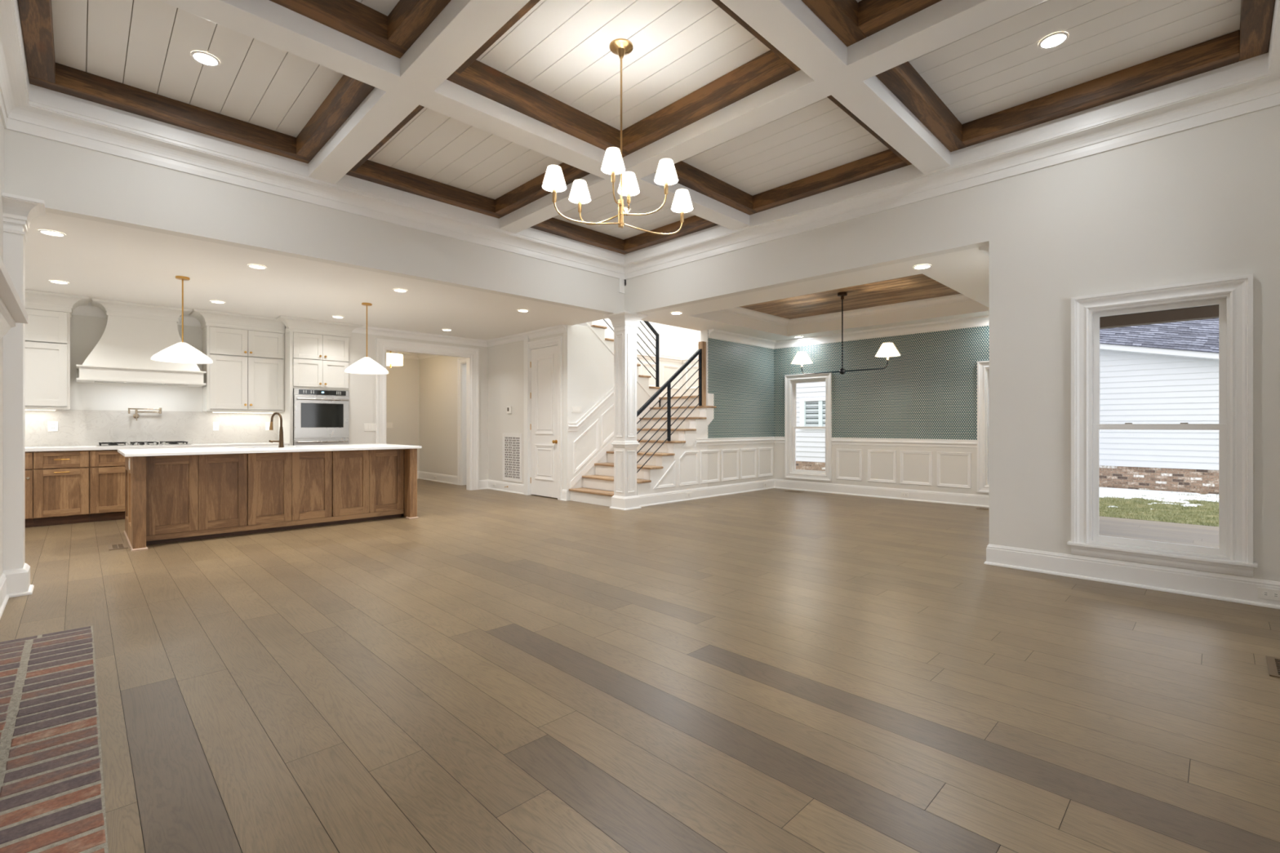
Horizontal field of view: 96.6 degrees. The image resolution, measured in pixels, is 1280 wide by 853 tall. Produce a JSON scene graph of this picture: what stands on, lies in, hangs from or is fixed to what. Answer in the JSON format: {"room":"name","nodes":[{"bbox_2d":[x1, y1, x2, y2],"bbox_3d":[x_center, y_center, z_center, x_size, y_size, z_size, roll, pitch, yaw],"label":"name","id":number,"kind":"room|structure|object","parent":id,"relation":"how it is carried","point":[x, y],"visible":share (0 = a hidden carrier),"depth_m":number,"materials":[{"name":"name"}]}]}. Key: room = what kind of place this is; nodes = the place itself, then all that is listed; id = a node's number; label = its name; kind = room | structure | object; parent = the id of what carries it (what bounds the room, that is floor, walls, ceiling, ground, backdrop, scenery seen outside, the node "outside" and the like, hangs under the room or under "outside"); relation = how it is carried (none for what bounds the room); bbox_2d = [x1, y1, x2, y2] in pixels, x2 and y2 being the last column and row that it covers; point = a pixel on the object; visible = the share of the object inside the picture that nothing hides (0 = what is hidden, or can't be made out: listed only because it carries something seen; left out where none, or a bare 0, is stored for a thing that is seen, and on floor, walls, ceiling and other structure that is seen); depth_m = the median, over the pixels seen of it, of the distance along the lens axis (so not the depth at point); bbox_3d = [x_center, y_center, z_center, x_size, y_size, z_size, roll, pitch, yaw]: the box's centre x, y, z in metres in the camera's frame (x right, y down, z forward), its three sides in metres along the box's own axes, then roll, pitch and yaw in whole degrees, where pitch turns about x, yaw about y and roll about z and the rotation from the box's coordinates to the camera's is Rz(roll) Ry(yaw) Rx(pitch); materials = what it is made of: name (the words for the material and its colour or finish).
{"room":"living room","nodes":[
{"label":"living room","id":0,"kind":"room"},
{"bbox_2d":[0,113,4,577],"bbox_3d":[-2.256,-0.685,1.673,0.130,3.720,6.470,0,0,-45],"label":"wall","id":1,"kind":"structure","parent":0,"point":[2,127],"depth_m":3.84,"materials":[{"name":"white paint"}]},
{"bbox_2d":[0,573,8,619],"bbox_3d":[-3.911,1.090,3.468,0.030,0.170,1.190,0,0,-45],"label":"baseboard","id":2,"kind":"structure","parent":1,"relation":"attached to","point":[4,597],"depth_m":3.72,"materials":[{"name":"white paint"}]},
{"bbox_2d":[0,256,27,338],"bbox_3d":[-2.377,0.195,2.010,0.169,1.600,3.000,0,0,-45],"label":"fireplace mantel","id":3,"kind":"object","parent":1,"relation":"attached to","point":[12,310],"visible":1,"depth_m":2.66,"materials":[{"name":"white paint"}]},
{"bbox_2d":[1,192,45,597],"bbox_3d":[-4.321,-0.195,4.005,0.197,2.740,0.310,0,0,-45],"label":"trim","id":4,"kind":"structure","parent":1,"relation":"attached to","point":[19,211],"depth_m":3.94,"materials":[{"name":"white paint"}]},
{"bbox_2d":[269,0,450,58],"bbox_3d":[-1.512,-2.440,2.416,1.721,0.150,1.852,0,0,-45],"label":"trim","id":5,"kind":"structure","parent":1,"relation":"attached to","point":[393,34],"depth_m":3.37,"materials":[{"name":"brown wood"}]},
{"bbox_2d":[62,314,285,446],"bbox_3d":[-7.231,-0.195,7.279,6.300,2.740,0.120,0,0,-45],"label":"wall","id":6,"kind":"structure","parent":0,"point":[86,331],"depth_m":7.49,"materials":[{"name":"white paint"}]},
{"bbox_2d":[25,289,88,409],"bbox_3d":[-7.456,-0.881,6.566,1.583,1.363,0.580,0,0,-45],"label":"upper cabinet","id":7,"kind":"object","parent":6,"relation":"attached to","point":[47,328],"visible":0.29,"depth_m":6.78,"materials":[{"name":"white paint"}]},
{"bbox_2d":[25,408,56,410],"bbox_3d":[-7.619,-0.192,6.603,1.200,0.015,0.040,0,0,-45],"label":"strip light","id":8,"kind":"object","parent":7,"relation":"attached to","point":[25,409],"visible":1,"depth_m":6.92,"materials":[{"name":"white plastic"}]},
{"bbox_2d":[71,302,201,327],"bbox_3d":[-6.705,-1.485,7.655,1.334,0.160,0.080,0,0,-45],"label":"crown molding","id":9,"kind":"structure","parent":6,"relation":"attached to","point":[90,310],"depth_m":7.37,"materials":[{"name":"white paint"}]},
{"bbox_2d":[75,297,206,386],"bbox_3d":[-6.517,-1.055,7.480,1.249,1.016,0.595,0,0,-45],"label":"range hood","id":10,"kind":"object","parent":6,"relation":"attached to","point":[134,332],"visible":0.96,"depth_m":7.33,"materials":[{"name":"white paint"}]},
{"bbox_2d":[25,409,278,446],"bbox_3d":[-6.901,0.030,7.504,3.687,0.458,0.019,0,0,-45],"label":"backsplash","id":11,"kind":"structure","parent":6,"relation":"attached to","point":[75,427],"depth_m":7.70,"materials":[{"name":"tile"}]},
{"bbox_2d":[48,421,57,431],"bbox_3d":[-7.301,0.013,7.092,0.090,0.125,0.009,0,0,-45],"label":"electrical outlet","id":12,"kind":"object","parent":11,"relation":"attached to","point":[52,425],"visible":1,"depth_m":7.09,"materials":[{"name":"white plastic"}]},
{"bbox_2d":[128,408,161,420],"bbox_3d":[-6.651,-0.152,7.661,0.344,0.176,0.110,0,0,-45],"label":"pot filler","id":13,"kind":"object","parent":11,"relation":"attached to","point":[135,415],"visible":1,"depth_m":7.63,"materials":[{"name":"gold metal"}]},
{"bbox_2d":[213,422,218,431],"bbox_3d":[-6.131,0.013,8.242,0.070,0.125,0.009,0,0,-45],"label":"electrical outlet","id":14,"kind":"object","parent":11,"relation":"attached to","point":[215,424],"visible":1,"depth_m":8.24,"materials":[{"name":"white plastic"}]},
{"bbox_2d":[188,308,285,412],"bbox_3d":[-5.780,-0.881,8.216,1.092,1.363,0.580,0,0,-45],"label":"upper cabinet","id":15,"kind":"object","parent":6,"relation":"attached to","point":[246,372],"visible":1,"depth_m":8.12,"materials":[{"name":"white paint"}]},
{"bbox_2d":[212,411,273,413],"bbox_3d":[-5.819,-0.192,8.374,0.750,0.015,0.040,0,0,-45],"label":"strip light","id":16,"kind":"object","parent":15,"relation":"attached to","point":[212,411],"visible":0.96,"depth_m":8.29,"materials":[{"name":"white plastic"}]},
{"bbox_2d":[4,128,773,495],"bbox_3d":[-1.772,-1.625,8.182,9.950,5.600,2.410,0,0,-45],"label":"wall","id":17,"kind":"structure","parent":0,"point":[71,180],"depth_m":5.77,"materials":[{"name":"white paint"}]},
{"bbox_2d":[17,0,374,163],"bbox_3d":[-2.969,-2.440,3.897,1.721,0.150,1.838,0,0,-45],"label":"trim","id":18,"kind":"structure","parent":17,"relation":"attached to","point":[36,15],"depth_m":4.25,"materials":[{"name":"brown wood"}]},
{"bbox_2d":[345,104,590,218],"bbox_3d":[-1.581,-2.440,5.263,1.720,0.150,1.838,0,0,-45],"label":"trim","id":19,"kind":"structure","parent":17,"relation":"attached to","point":[532,190],"depth_m":5.79,"materials":[{"name":"brown wood"}]},
{"bbox_2d":[529,215,718,254],"bbox_3d":[-0.189,-2.440,6.632,1.726,0.150,1.838,0,0,-45],"label":"trim","id":20,"kind":"structure","parent":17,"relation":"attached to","point":[694,224],"depth_m":7.20,"materials":[{"name":"brown wood"}]},
{"bbox_2d":[0,0,1279,279],"bbox_3d":[-0.125,-2.155,3.784,5.870,0.190,6.250,0,0,-45],"label":"crown molding","id":21,"kind":"structure","parent":17,"relation":"attached to","point":[1261,91],"depth_m":4.71,"materials":[{"name":"white paint"}]},
{"bbox_2d":[636,351,698,389],"bbox_3d":[0.342,-1.123,10.282,3.710,0.695,2.140,0,0,-45],"label":"wainscot","id":22,"kind":"structure","parent":17,"relation":"attached to","point":[662,357],"depth_m":12.02,"materials":[{"name":"white paint"}]},
{"bbox_2d":[680,393,713,447],"bbox_3d":[0.925,-0.095,9.137,0.815,0.860,0.012,0,0,-45],"label":"skirt board","id":23,"kind":"object","parent":17,"relation":"attached to","point":[691,437],"visible":1,"depth_m":9.17,"materials":[{"name":"white paint"}]},
{"bbox_2d":[653,447,773,488],"bbox_3d":[1.339,0.675,9.540,3.210,0.530,0.017,0,0,-45],"label":"wainscot","id":24,"kind":"structure","parent":17,"relation":"attached to","point":[657,486],"depth_m":9.51,"materials":[{"name":"white paint"}]},
{"bbox_2d":[386,358,419,471],"bbox_3d":[-3.865,-0.195,10.787,3.380,2.740,4.200,0,0,-45],"label":"wall","id":25,"kind":"structure","parent":0,"point":[402,382],"depth_m":12.37,"materials":[{"name":"white paint"}]},
{"bbox_2d":[364,423,376,431],"bbox_3d":[-4.315,0.030,9.116,0.175,0.105,0.010,0,0,-45],"label":"light switch","id":26,"kind":"object","parent":25,"relation":"attached to","point":[367,427],"visible":1,"depth_m":9.11,"materials":[{"name":"white plastic"}]},
{"bbox_2d":[386,351,439,359],"bbox_3d":[-4.717,-1.510,10.840,2.240,0.110,2.730,0,0,-45],"label":"crown molding","id":27,"kind":"structure","parent":25,"relation":"attached to","point":[411,356],"depth_m":12.37,"materials":[{"name":"white paint"}]},
{"bbox_2d":[417,471,457,484],"bbox_3d":[-5.029,1.090,11.157,2.240,0.170,1.840,0,0,-45],"label":"baseboard","id":28,"kind":"structure","parent":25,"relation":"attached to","point":[445,478],"depth_m":11.91,"materials":[{"name":"white paint"}]},
{"bbox_2d":[351,324,567,346],"bbox_3d":[-2.841,-1.510,8.890,2.420,0.110,2.400,0,0,-45],"label":"crown molding","id":29,"kind":"structure","parent":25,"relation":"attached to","point":[562,328],"depth_m":9.60,"materials":[{"name":"white paint"}]},
{"bbox_2d":[479,479,524,494],"bbox_3d":[-2.460,1.090,10.065,0.230,0.170,1.260,0,0,-45],"label":"baseboard","id":30,"kind":"structure","parent":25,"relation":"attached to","point":[517,488],"depth_m":10.20,"materials":[{"name":"white paint"}]},
{"bbox_2d":[349,332,488,490],"bbox_3d":[-4.713,-0.195,10.886,2.550,2.740,3.070,0,0,-45],"label":"wall","id":31,"kind":"structure","parent":0,"point":[362,387],"depth_m":9.13,"materials":[{"name":"white paint"}]},
{"bbox_2d":[376,337,479,490],"bbox_3d":[-3.643,-0.113,9.852,1.807,2.576,0.163,0,0,-45],"label":"door frame","id":32,"kind":"structure","parent":31,"relation":"in","point":[383,345],"depth_m":10.29,"materials":[{"name":"white paint"}]},
{"bbox_2d":[419,355,458,475],"bbox_3d":[-3.869,-0.195,11.667,0.130,2.740,2.740,0,0,-45],"label":"wall","id":33,"kind":"structure","parent":0,"point":[438,374],"depth_m":11.94,"materials":[{"name":"white paint"}]},
{"bbox_2d":[457,357,466,484],"bbox_3d":[-3.240,-0.077,11.003,0.163,2.504,0.878,0,0,-45],"label":"door frame","id":34,"kind":"structure","parent":33,"relation":"in","point":[461,362],"depth_m":11.23,"materials":[{"name":"white paint"}]},
{"bbox_2d":[25,212,989,354],"bbox_3d":[-2.721,-1.715,7.122,12.510,0.300,11.230,0,0,-45],"label":"ceiling","id":35,"kind":"structure","parent":0,"point":[97,260],"depth_m":6.56,"materials":[{"name":"white paint"}]},
{"bbox_2d":[38,229,66,236],"bbox_3d":[-4.774,-1.560,4.632,0.160,0.007,0.160,0,0,-45],"label":"recessed light","id":36,"kind":"object","parent":35,"relation":"in","point":[51,233],"visible":1,"depth_m":4.63,"materials":[{"name":"white paint"}]},
{"bbox_2d":[48,280,69,284],"bbox_3d":[-6.331,-1.560,6.214,0.160,0.007,0.160,0,0,-45],"label":"recessed light","id":37,"kind":"object","parent":35,"relation":"in","point":[51,281],"visible":1,"depth_m":6.21,"materials":[{"name":"white paint"}]},
{"bbox_2d":[151,275,213,364],"bbox_3d":[-4.830,-1.121,6.021,0.510,0.887,0.510,0,0,-45],"label":"pendant light","id":38,"kind":"object","parent":35,"relation":"hanging from","point":[179,353],"visible":1,"depth_m":5.96,"materials":[{"name":"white metal"}]},
{"bbox_2d":[247,264,266,269],"bbox_3d":[-3.766,-1.560,5.610,0.160,0.007,0.160,0,0,-45],"label":"recessed light","id":39,"kind":"object","parent":35,"relation":"in","point":[255,266],"visible":1,"depth_m":5.60,"materials":[{"name":"white paint"}]},
{"bbox_2d":[344,302,388,374],"bbox_3d":[-3.508,-1.121,7.322,0.510,0.887,0.510,0,0,-45],"label":"pendant light","id":40,"kind":"object","parent":35,"relation":"hanging from","point":[367,366],"visible":1,"depth_m":7.24,"materials":[{"name":"white"}]},
{"bbox_2d":[386,351,403,367],"bbox_3d":[-4.804,-1.340,10.985,0.440,0.450,0.440,0,0,-45],"label":"lamp","id":41,"kind":"object","parent":35,"relation":"hanging from","point":[392,359],"visible":0.53,"depth_m":10.85,"materials":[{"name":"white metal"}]},
{"bbox_2d":[392,288,407,292],"bbox_3d":[-2.775,-1.560,6.599,0.160,0.007,0.160,0,0,-45],"label":"recessed light","id":42,"kind":"object","parent":35,"relation":"in","point":[394,290],"visible":1,"depth_m":6.58,"materials":[{"name":"white paint"}]},
{"bbox_2d":[718,293,973,326],"bbox_3d":[2.748,-1.785,7.936,2.650,0.100,3.160,0,0,-45],"label":"crown molding","id":43,"kind":"structure","parent":35,"relation":"attached to","point":[957,298],"depth_m":8.94,"materials":[{"name":"white paint"}]},
{"bbox_2d":[740,273,960,319],"bbox_3d":[2.748,-1.850,7.936,2.650,0.030,3.160,0,0,-45],"label":"ceiling panel","id":44,"kind":"object","parent":35,"relation":"attached to","point":[918,286],"visible":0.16,"depth_m":8.23,"materials":[{"name":"brown wood"}]},
{"bbox_2d":[791,291,900,374],"bbox_3d":[2.801,-1.271,7.890,0.308,1.128,1.548,0,0,-45],"label":"dining chandelier","id":45,"kind":"object","parent":44,"relation":"hanging from","point":[886,350],"visible":1,"depth_m":7.87,"materials":[{"name":"brown metal"}]},
{"bbox_2d":[913,264,931,269],"bbox_3d":[2.775,-1.560,5.606,0.160,0.007,0.160,0,0,-45],"label":"recessed light","id":46,"kind":"object","parent":35,"relation":"in","point":[920,266],"visible":1,"depth_m":5.60,"materials":[{"name":"white paint"}]},
{"bbox_2d":[488,333,563,489],"bbox_3d":[-1.964,-0.195,9.817,0.130,2.740,2.309,0,0,-45],"label":"wall","id":47,"kind":"structure","parent":0,"point":[506,361],"depth_m":10.22,"materials":[{"name":"white paint"}]},
{"bbox_2d":[502,433,521,482],"bbox_3d":[-2.244,0.562,10.000,0.012,0.839,0.609,0,0,-45],"label":"air vent","id":48,"kind":"object","parent":47,"relation":"in","point":[512,442],"visible":1,"depth_m":9.99,"materials":[{"name":"white metal"}]},
{"bbox_2d":[528,336,562,500],"bbox_3d":[-1.552,-0.115,9.359,0.183,2.579,1.018,0,0,-45],"label":"door","id":49,"kind":"structure","parent":47,"relation":"in","point":[546,360],"depth_m":9.30,"materials":[{"name":"white paint"}]},
{"bbox_2d":[560,489,567,501],"bbox_3d":[-1.186,1.090,8.912,0.030,0.170,0.130,0,0,-45],"label":"baseboard","id":50,"kind":"structure","parent":47,"relation":"attached to","point":[564,492],"depth_m":8.90,"materials":[{"name":"white paint"}]},
{"bbox_2d":[563,324,658,501],"bbox_3d":[-0.427,-0.210,9.638,2.070,2.771,0.100,0,0,-45],"label":"wall","id":51,"kind":"structure","parent":0,"point":[588,363],"depth_m":9.14,"materials":[{"name":"white paint"}]},
{"bbox_2d":[567,322,656,475],"bbox_3d":[-0.396,-0.554,9.575,2.017,2.659,0.034,0,0,-45],"label":"wainscot","id":52,"kind":"structure","parent":51,"relation":"attached to","point":[571,427],"depth_m":9.25,"materials":[{"name":"white paint"}]},
{"bbox_2d":[0,479,1279,852],"bbox_3d":[-2.051,1.235,6.540,12.650,0.120,13.200,0,0,-45],"label":"floor","id":53,"kind":"structure","parent":0,"point":[774,670],"depth_m":2.52,"materials":[{"name":"brown wood"}]},
{"bbox_2d":[25,451,33,527],"bbox_3d":[-7.394,0.738,6.569,0.572,0.875,0.662,0,0,-45],"label":"base cabinet","id":54,"kind":"object","parent":53,"relation":"on","point":[28,455],"visible":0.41,"depth_m":6.54,"materials":[{"name":"brown wood"}]},
{"bbox_2d":[0,625,108,852],"bbox_3d":[-2.172,1.167,1.986,0.425,0.015,3.306,0,0,-45],"label":"brick hearth","id":55,"kind":"object","parent":53,"relation":"on","point":[52,791],"visible":1,"depth_m":2.05,"materials":[{"name":"brown brick"}]},
{"bbox_2d":[33,450,89,526],"bbox_3d":[-7.023,0.738,6.934,0.466,0.875,0.662,0,0,-45],"label":"base cabinet","id":56,"kind":"object","parent":53,"relation":"on","point":[61,478],"visible":1,"depth_m":6.73,"materials":[{"name":"brown wood"}]},
{"bbox_2d":[88,449,124,521],"bbox_3d":[-6.679,0.738,7.295,0.529,0.875,0.629,0,0,-45],"label":"base cabinet","id":57,"kind":"object","parent":53,"relation":"on","point":[107,467],"visible":0.48,"depth_m":7.00,"materials":[{"name":"brown wood"}]},
{"bbox_2d":[107,542,128,550],"bbox_3d":[-5.048,1.172,5.512,0.135,0.006,0.300,0,0,-45],"label":"floor vent","id":58,"kind":"object","parent":53,"relation":"in","point":[118,546],"visible":1,"depth_m":5.51,"materials":[{"name":"brown wood"}]},
{"bbox_2d":[123,448,418,551],"bbox_3d":[-4.230,0.733,6.730,2.714,0.884,1.312,0,0,-45],"label":"kitchen island","id":59,"kind":"object","parent":53,"relation":"on","point":[169,499],"visible":0.94,"depth_m":6.22,"materials":[{"name":"brown wood"}]},
{"bbox_2d":[117,443,422,457],"bbox_3d":[-4.238,0.275,6.720,2.785,0.030,1.395,0,0,-45],"label":"island countertop","id":60,"kind":"structure","parent":59,"relation":"on","point":[263,449],"depth_m":6.24,"materials":[{"name":"white stone"}]},
{"bbox_2d":[268,412,284,447],"bbox_3d":[-4.317,0.051,6.739,0.156,0.416,0.207,0,0,-45],"label":"kitchen faucet","id":61,"kind":"object","parent":60,"relation":"on","point":[271,427],"visible":0.95,"depth_m":6.71,"materials":[{"name":"brown metal"}]},
{"bbox_2d":[275,315,362,445],"bbox_3d":[-5.006,-0.194,8.787,1.108,2.738,0.849,0,0,-45],"label":"tall cabinet","id":62,"kind":"object","parent":53,"relation":"on","point":[317,352],"visible":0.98,"depth_m":8.51,"materials":[{"name":"white paint"}]},
{"bbox_2d":[293,388,349,445],"bbox_3d":[-4.975,0.102,8.778,0.748,1.285,0.708,0,0,-45],"label":"wall oven","id":63,"kind":"object","parent":62,"relation":"in","point":[320,416],"visible":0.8,"depth_m":8.55,"materials":[{"name":"silver metal"}]},
{"bbox_2d":[603,311,647,511],"bbox_3d":[-0.207,-0.195,8.091,0.440,2.740,0.440,0,0,-45],"label":"trim column","id":64,"kind":"structure","parent":53,"relation":"on","point":[625,323],"depth_m":8.00,"materials":[{"name":"white paint"}]},
{"bbox_2d":[568,395,716,506],"bbox_3d":[0.084,0.294,9.171,2.104,1.759,1.281,0,0,-45],"label":"staircase","id":65,"kind":"structure","parent":53,"relation":"on","point":[594,496],"depth_m":9.11,"materials":[{"name":"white wood"}]},
{"bbox_2d":[636,348,702,473],"bbox_3d":[0.432,-0.238,8.752,1.578,2.014,0.042,0,0,-45],"label":"stair railing","id":66,"kind":"object","parent":65,"relation":"on","point":[668,384],"visible":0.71,"depth_m":8.76,"materials":[{"name":"black metal"}]},
{"bbox_2d":[697,341,706,405],"bbox_3d":[1.020,-0.846,9.344,0.096,1.049,0.096,0,0,-45],"label":"newel post","id":67,"kind":"object","parent":65,"relation":"on","point":[702,344],"visible":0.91,"depth_m":9.31,"materials":[{"name":"brown wood"}]},
{"bbox_2d":[1266,655,1279,677],"bbox_3d":[3.114,1.172,2.738,0.320,0.006,0.135,0,0,-45],"label":"floor vent","id":68,"kind":"object","parent":53,"relation":"in","point":[1273,663],"visible":1,"depth_m":2.77,"materials":[{"name":"brown metal"}]},
{"bbox_3d":[-7.794,0.737,6.175,0.549,0.875,0.662,0,0,-45],"label":"base cabinet","id":69,"kind":"object","parent":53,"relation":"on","visible":0},
{"bbox_2d":[25,442,288,451],"bbox_3d":[-6.679,0.280,7.278,3.687,0.040,0.654,0,0,-45],"label":"countertop","id":70,"kind":"structure","parent":69,"relation":"on","point":[248,444],"depth_m":7.18,"materials":[{"name":"white stone"}]},
{"bbox_2d":[95,440,191,446],"bbox_3d":[-6.487,0.239,7.463,0.920,0.042,0.520,0,0,-45],"label":"cooktop","id":71,"kind":"object","parent":70,"relation":"in","point":[141,443],"visible":1,"depth_m":7.35,"materials":[{"name":"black metal"}]},
{"bbox_2d":[13,0,1278,262],"bbox_3d":[-0.125,-2.408,3.798,6.090,0.315,6.470,0,0,-45],"label":"ceiling","id":72,"kind":"structure","parent":0,"point":[278,64],"depth_m":3.99,"materials":[{"name":"white paint"}]},
{"bbox_2d":[191,50,220,66],"bbox_3d":[-2.975,-2.510,3.905,0.160,0.007,0.160,0,0,-45],"label":"recessed light","id":73,"kind":"object","parent":72,"relation":"in","point":[202,57],"visible":1,"depth_m":3.90,"materials":[{"name":"white paint"}]},
{"bbox_2d":[542,38,693,235],"bbox_3d":[-0.124,-1.910,3.782,0.999,1.211,0.500,0,0,-1],"label":"chandelier","id":74,"kind":"object","parent":72,"relation":"hanging from","point":[553,181],"visible":1,"depth_m":3.76,"materials":[{"name":"white fabric"}]},
{"bbox_2d":[446,0,800,157],"bbox_3d":[-0.124,-2.440,3.782,1.720,0.150,1.852,0,0,-45],"label":"trim","id":75,"kind":"structure","parent":72,"relation":"attached to","point":[772,66],"depth_m":4.19,"materials":[{"name":"brown wood"}]},
{"bbox_2d":[801,0,942,46],"bbox_3d":[1.331,-2.440,2.303,1.720,0.150,1.850,0,0,-45],"label":"trim","id":76,"kind":"structure","parent":72,"relation":"attached to","point":[851,21],"depth_m":3.31,"materials":[{"name":"brown wood"}]},
{"bbox_2d":[1038,31,1068,48],"bbox_3d":[2.696,-2.510,3.719,0.160,0.007,0.160,0,0,-45],"label":"recessed light","id":77,"kind":"object","parent":72,"relation":"in","point":[1055,39],"visible":1,"depth_m":3.72,"materials":[{"name":"white paint"}]},
{"bbox_2d":[658,395,698,402],"bbox_3d":[1.016,-0.492,10.948,1.812,0.032,2.133,0,0,-45],"label":"floor","id":78,"kind":"structure","parent":0,"point":[682,397],"depth_m":9.94,"materials":[{"name":"brown wood"}]},
{"bbox_2d":[577,321,661,388],"bbox_3d":[-0.645,-1.163,10.061,1.846,1.308,1.068,0,0,-45],"label":"staircase","id":79,"kind":"structure","parent":78,"relation":"on","point":[588,322],"depth_m":9.44,"materials":[{"name":"brown wood"}]},
{"bbox_2d":[603,319,659,386],"bbox_3d":[-0.299,-1.818,9.750,1.775,2.246,0.044,0,0,-45],"label":"stair railing","id":80,"kind":"object","parent":79,"relation":"on","point":[657,335],"visible":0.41,"depth_m":10.32,"materials":[{"name":"black metal"}]},
{"bbox_2d":[682,325,989,495],"bbox_3d":[3.344,-1.625,9.975,0.140,5.600,7.050,0,0,-45],"label":"wall","id":81,"kind":"structure","parent":0,"point":[928,391],"depth_m":9.09,"materials":[{"name":"teal paint"}]},
{"bbox_2d":[638,479,989,507],"bbox_3d":[2.800,1.090,7.833,3.640,0.170,4.500,0,0,-45],"label":"baseboard","id":82,"kind":"structure","parent":81,"relation":"attached to","point":[648,500],"depth_m":9.20,"materials":[{"name":"white paint"}]},
{"bbox_2d":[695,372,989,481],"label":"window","id":83,"kind":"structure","parent":81,"relation":"in","point":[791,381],"depth_m":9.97,"materials":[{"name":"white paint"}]},
{"bbox_2d":[836,448,971,488],"bbox_3d":[4.114,0.662,9.082,0.017,0.525,2.081,0,0,-45],"label":"wainscot","id":84,"kind":"structure","parent":81,"relation":"attached to","point":[902,452],"depth_m":9.03,"materials":[{"name":"white paint"}]},
{"bbox_2d":[977,360,989,493],"bbox_3d":[5.257,0.020,8.007,0.174,1.898,0.888,0,0,-45],"label":"window","id":85,"kind":"structure","parent":81,"relation":"in","point":[983,366],"depth_m":8.23,"materials":[{"name":"white paint"}]},
{"bbox_2d":[624,105,1279,582],"bbox_3d":[2.010,-0.685,5.892,0.130,3.720,6.500,0,0,-45],"label":"wall","id":86,"kind":"structure","parent":0,"point":[1202,202],"depth_m":4.48,"materials":[{"name":"white paint"}]},
{"bbox_2d":[654,95,911,215],"bbox_3d":[1.267,-2.440,5.151,1.726,0.150,1.852,0,0,-45],"label":"trim","id":87,"kind":"structure","parent":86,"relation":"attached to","point":[689,176],"depth_m":5.65,"materials":[{"name":"brown wood"}]},
{"bbox_2d":[708,244,989,349],"bbox_3d":[2.786,-1.500,7.819,3.680,0.130,4.500,0,0,-45],"label":"crown molding","id":88,"kind":"structure","parent":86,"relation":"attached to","point":[980,321],"depth_m":9.39,"materials":[{"name":"white paint"}]},
{"bbox_2d":[875,0,1275,151],"bbox_3d":[2.723,-2.440,3.672,1.726,0.150,1.850,0,0,-45],"label":"trim","id":89,"kind":"structure","parent":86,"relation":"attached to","point":[1252,39],"depth_m":4.05,"materials":[{"name":"brown wood"}]},
{"bbox_2d":[983,543,1279,608],"bbox_3d":[3.584,1.090,4.270,0.160,0.170,1.740,0,0,-45],"label":"baseboard","id":90,"kind":"structure","parent":86,"relation":"attached to","point":[1233,588],"depth_m":4.14,"materials":[{"name":"white paint"}]},
{"bbox_2d":[1066,274,1257,577],"bbox_3d":[3.716,0.004,4.112,0.195,1.986,1.000,0,0,-45],"label":"window","id":91,"kind":"structure","parent":86,"relation":"in","point":[1233,555],"depth_m":3.98,"materials":[{"name":"white paint"}]},
{"bbox_2d":[1257,586,1279,600],"bbox_3d":[4.068,1.090,3.676,0.009,0.070,0.115,0,0,-45],"label":"electrical outlet","id":92,"kind":"object","parent":86,"relation":"attached to","point":[1264,593],"visible":1,"depth_m":3.68,"materials":[{"name":"white plastic"}]},
{"bbox_2d":[1262,591,1279,598],"bbox_3d":[4.066,1.090,3.675,0.004,0.034,0.078,0,0,-45],"label":"socket","id":93,"kind":"object","parent":92,"relation":"attached to","point":[1265,594],"depth_m":3.68,"materials":[{"name":"white plastic"}]},
{"label":"outside","id":94,"kind":"structure","parent":0,"visible":0},
{"bbox_2d":[1099,493,1218,526],"bbox_3d":[13.613,1.775,23.214,28.030,0.200,38.000,0,0,-45],"label":"lawn","id":95,"kind":"structure","parent":94,"point":[1134,499],"depth_m":11.22,"materials":[{"name":"green plant"}]},
{"bbox_2d":[795,382,825,471],"bbox_3d":[6.427,-0.672,18.248,4.040,4.706,11.000,0,0,-45],"label":"neighbour wing","id":96,"kind":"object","parent":95,"relation":"on","point":[811,397],"visible":0.06,"depth_m":16.83},
{"bbox_2d":[804,400,825,426],"bbox_3d":[5.260,-0.340,16.608,0.025,0.770,1.020,0,0,-45],"label":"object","id":97,"kind":"structure","parent":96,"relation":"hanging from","point":[814,411],"depth_m":16.74,"materials":[{"name":"white"}]},
{"bbox_2d":[1099,318,1218,493],"bbox_3d":[17.415,-1.619,12.912,4.500,6.599,11.980,0,0,-45],"label":"house","id":98,"kind":"structure","parent":95,"relation":"on","point":[1166,384],"depth_m":14.56,"materials":[{"name":"white"}]},
{"bbox_2d":[1099,487,1218,509],"bbox_3d":[11.298,1.676,11.081,7.250,0.058,5.950,0,0,-45],"label":"snow","id":99,"kind":"object","parent":95,"relation":"on","point":[1119,492],"visible":0.17,"depth_m":13.48,"materials":[{"name":"white snow"}]},
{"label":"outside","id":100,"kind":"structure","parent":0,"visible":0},
{"bbox_2d":[1099,304,1218,328],"bbox_3d":[5.977,-1.407,4.619,3.680,0.355,4.200,0,0,-45],"label":"porch roof","id":101,"kind":"structure","parent":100,"point":[1208,312],"depth_m":6.78,"materials":[{"name":"brown paint"}]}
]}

